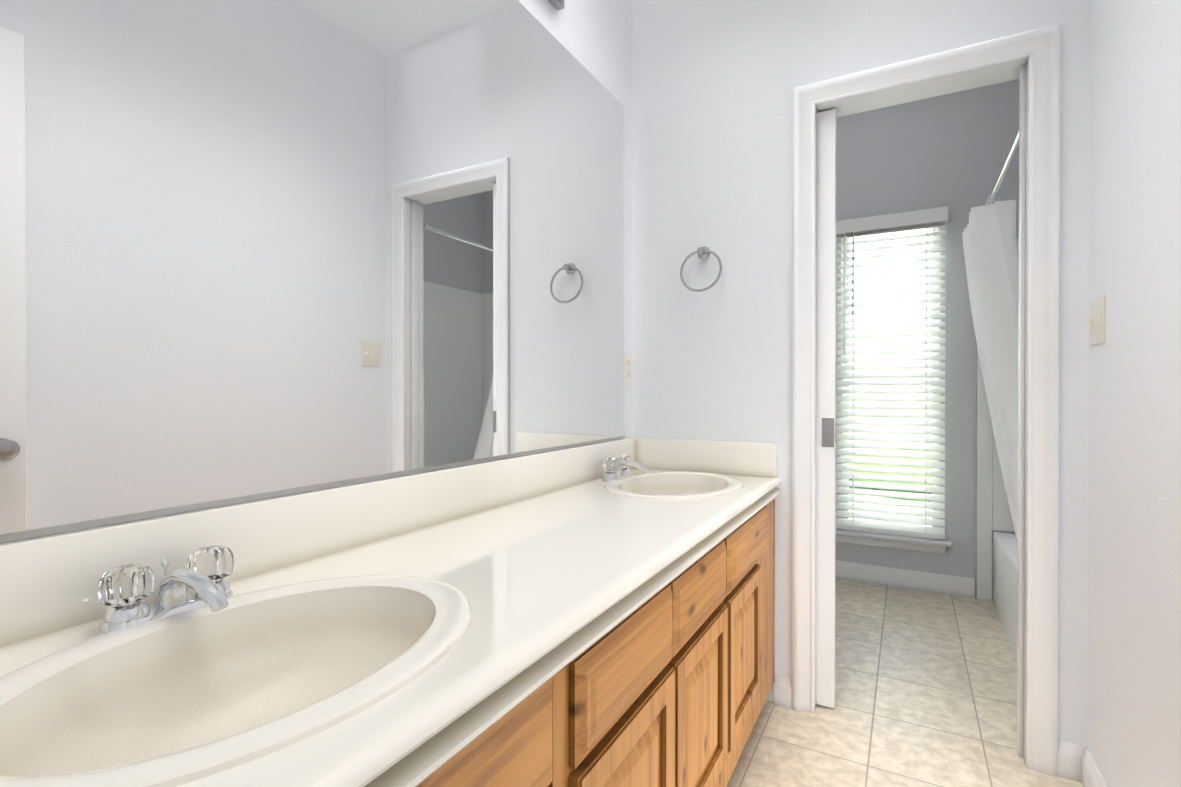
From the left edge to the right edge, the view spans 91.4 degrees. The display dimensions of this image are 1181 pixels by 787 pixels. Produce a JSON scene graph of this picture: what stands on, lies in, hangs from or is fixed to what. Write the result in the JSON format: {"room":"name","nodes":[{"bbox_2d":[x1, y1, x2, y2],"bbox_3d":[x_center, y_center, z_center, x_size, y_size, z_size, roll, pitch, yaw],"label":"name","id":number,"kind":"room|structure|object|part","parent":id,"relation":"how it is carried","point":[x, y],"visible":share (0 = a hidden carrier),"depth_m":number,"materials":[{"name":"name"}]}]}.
{"room":"bathroom","nodes":[
{"label":"bathroom","id":0,"kind":"room"},
{"bbox_2d":[1,0,631,542],"bbox_3d":[-0.034,-0.320,2.074,0.120,2.840,4.060,0,0,29],"label":"wall","id":1,"kind":"structure","parent":0,"point":[593,38],"depth_m":2.16,"materials":[{"name":"paint"}]},
{"bbox_2d":[0,0,624,542],"bbox_3d":[-0.384,-0.464,1.305,0.008,1.284,2.129,0,0,29],"label":"mirror glass","id":2,"kind":"object","parent":1,"relation":"attached to","point":[250,250],"visible":1,"depth_m":1.03,"materials":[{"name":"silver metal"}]},
{"bbox_2d":[548,0,563,10],"bbox_3d":[-0.254,-1.295,1.366,0.172,0.188,0.935,0,0,29],"label":"sconce","id":3,"kind":"object","parent":1,"relation":"attached to","point":[558,5],"visible":1,"depth_m":1.79,"materials":[{"name":"silver metal"}]},
{"bbox_2d":[624,354,632,382],"bbox_3d":[0.151,-0.098,2.280,0.007,0.115,0.067,0,0,29],"label":"electrical outlet plate","id":4,"kind":"object","parent":1,"relation":"attached to","point":[628,368],"visible":1,"depth_m":2.27,"materials":[{"name":"beige plastic"}]},
{"bbox_2d":[632,0,1090,745],"bbox_3d":[1.169,-0.319,1.834,2.220,2.840,0.120,0,0,29],"label":"wall","id":5,"kind":"structure","parent":0,"point":[714,82],"depth_m":2.07,"materials":[{"name":"paint"}]},
{"bbox_2d":[680,247,721,291],"bbox_3d":[0.415,-0.464,2.149,0.162,0.176,0.054,0,0,29],"label":"towel ring","id":6,"kind":"object","parent":5,"relation":"attached to","point":[703,253],"visible":0.98,"depth_m":2.14,"materials":[{"name":"silver metal"}]},
{"bbox_2d":[774,674,791,708],"bbox_3d":[0.681,1.050,2.033,0.060,0.100,0.015,0,0,29],"label":"baseboard","id":7,"kind":"structure","parent":5,"relation":"attached to","point":[783,692],"depth_m":2.03,"materials":[{"name":"white wood"}]},
{"bbox_2d":[816,109,836,707],"bbox_3d":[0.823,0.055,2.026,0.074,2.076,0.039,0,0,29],"label":"pocket door","id":8,"kind":"structure","parent":5,"relation":"in","point":[826,411],"depth_m":2.01,"materials":[{"name":"painted wood"},{"name":"brushed nickel"}]},
{"bbox_3d":[0.836,0.136,2.020,0.044,0.100,0.039,0,0,29],"label":"handle","id":9,"kind":"part","parent":8,"relation":"part of","materials":[{"name":"silver metal"}]},
{"bbox_2d":[792,23,1059,776],"bbox_3d":[1.060,0.021,1.896,0.730,2.160,0.162,0,0,29],"label":"door frame","id":10,"kind":"structure","parent":5,"relation":"attached to","point":[1039,48],"depth_m":1.74,"materials":[{"name":"white wood"}]},
{"bbox_2d":[1057,739,1087,782],"bbox_3d":[1.377,1.052,1.649,0.070,0.100,0.015,0,0,29],"label":"baseboard","id":11,"kind":"structure","parent":5,"relation":"attached to","point":[1070,755],"depth_m":1.65,"materials":[{"name":"white wood"}]},
{"bbox_2d":[726,578,1082,786],"bbox_3d":[0.938,1.153,1.546,2.340,0.100,4.060,0,0,29],"label":"floor","id":12,"kind":"structure","parent":0,"point":[925,688],"depth_m":2.00,"materials":[{"name":"tile"}]},
{"bbox_2d":[0,437,781,786],"bbox_3d":[-0.112,0.642,1.209,0.580,0.925,2.215,0,0,29],"label":"bathroom vanity","id":13,"kind":"object","parent":12,"relation":"on","point":[594,615],"visible":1,"depth_m":0.84,"materials":[{"name":"brown wood"}]},
{"bbox_2d":[97,545,233,634],"bbox_3d":[-0.533,0.262,0.767,0.154,0.079,0.158,0,0,29],"label":"faucet","id":14,"kind":"object","parent":13,"relation":"on","point":[125,589],"depth_m":0.75,"materials":[{"name":"silver metal"}]},
{"bbox_2d":[602,454,649,481],"bbox_3d":[0.133,0.256,1.976,0.154,0.079,0.158,0,0,29],"label":"faucet","id":15,"kind":"object","parent":13,"relation":"on","point":[616,469],"depth_m":1.96,"materials":[{"name":"silver metal"}]},
{"bbox_2d":[962,128,1018,659],"bbox_3d":[2.035,0.093,2.272,0.877,2.013,1.472,0,0,29],"label":"bathtub","id":16,"kind":"object","parent":12,"relation":"on","point":[991,247],"visible":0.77,"depth_m":2.64,"materials":[{"name":"white"}]},
{"bbox_2d":[962,200,1018,540],"bbox_3d":[1.891,-0.007,2.608,0.302,1.690,0.970,0,0,29],"label":"shower curtain","id":17,"kind":"object","parent":16,"relation":"hanging from","point":[990,243],"depth_m":2.63,"materials":[{"name":"white fabric"}]},
{"bbox_3d":[1.726,-0.886,2.438,0.056,0.056,1.472,0,0,29],"label":"curtain rod","id":18,"kind":"part","parent":16,"relation":"part of","materials":[{"name":"silver metal"}]},
{"bbox_2d":[836,79,1018,596],"bbox_3d":[1.941,-0.325,3.235,2.220,2.840,0.120,0,0,29],"label":"wall","id":19,"kind":"structure","parent":0,"point":[950,150],"depth_m":3.15,"materials":[{"name":"paint"}]},
{"bbox_2d":[836,206,947,538],"bbox_3d":[1.687,-0.110,3.261,0.565,1.792,0.079,0,0,29],"label":"window","id":20,"kind":"structure","parent":19,"relation":"in","point":[939,215],"depth_m":3.23,"materials":[{"name":"white"}]},
{"bbox_2d":[836,223,945,534],"bbox_3d":[1.688,-0.084,3.263,0.545,1.704,0.053,0,0,29],"label":"window blind slats","id":21,"kind":"structure","parent":20,"relation":"hanging from","point":[900,495],"depth_m":3.26,"materials":[{"name":"white plastic"}]},
{"bbox_3d":[1.513,-0.681,3.327,0.003,0.500,0.003,0,0,29],"label":"window blind cord","id":22,"kind":"part","parent":21,"relation":"part of","materials":[{"name":"grey plastic"}]},
{"bbox_2d":[836,528,951,553],"bbox_3d":[1.703,0.837,3.293,0.603,0.086,0.118,0,0,29],"label":"window sill","id":23,"kind":"structure","parent":19,"relation":"attached to","point":[906,542],"depth_m":3.26,"materials":[{"name":"white wood"}]},
{"bbox_2d":[836,560,974,597],"bbox_3d":[1.500,1.044,3.408,1.288,0.100,0.015,0,0,29],"label":"baseboard","id":24,"kind":"structure","parent":19,"relation":"attached to","point":[934,582],"depth_m":3.25,"materials":[{"name":"white wood"}]},
{"bbox_2d":[1087,0,1180,786],"bbox_3d":[0.928,-0.312,0.631,0.120,2.840,2.220,0,0,29],"label":"wall","id":25,"kind":"structure","parent":0,"point":[1134,620],"depth_m":1.30,"materials":[{"name":"paint"}]},
{"bbox_2d":[1082,749,1107,786],"bbox_3d":[1.066,1.056,1.027,0.015,0.100,1.375,0,0,29],"label":"baseboard","id":26,"kind":"structure","parent":25,"relation":"attached to","point":[1092,776],"depth_m":1.57,"materials":[{"name":"white wood"}]},
{"bbox_2d":[1089,295,1104,345],"bbox_3d":[1.360,-0.195,1.552,0.012,0.125,0.120,0,0,29],"label":"switch plate","id":27,"kind":"object","parent":25,"relation":"attached to","point":[1097,322],"visible":1,"depth_m":1.53,"materials":[{"name":"beige plastic"}]},
{"label":"outside","id":28,"kind":"structure","parent":0,"visible":0},
{"bbox_2d":[849,479,931,525],"bbox_3d":[14.549,1.294,28.431,60.000,0.050,56.150,0,0,29],"label":"ground","id":29,"kind":"structure","parent":28,"point":[886,505],"depth_m":7.14,"materials":[{"name":"green plant"}]},
{"bbox_2d":[849,311,931,493],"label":"window","id":30,"kind":"structure","parent":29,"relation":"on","point":[892,354],"depth_m":7.14,"materials":[{"name":"green"}]}
]}

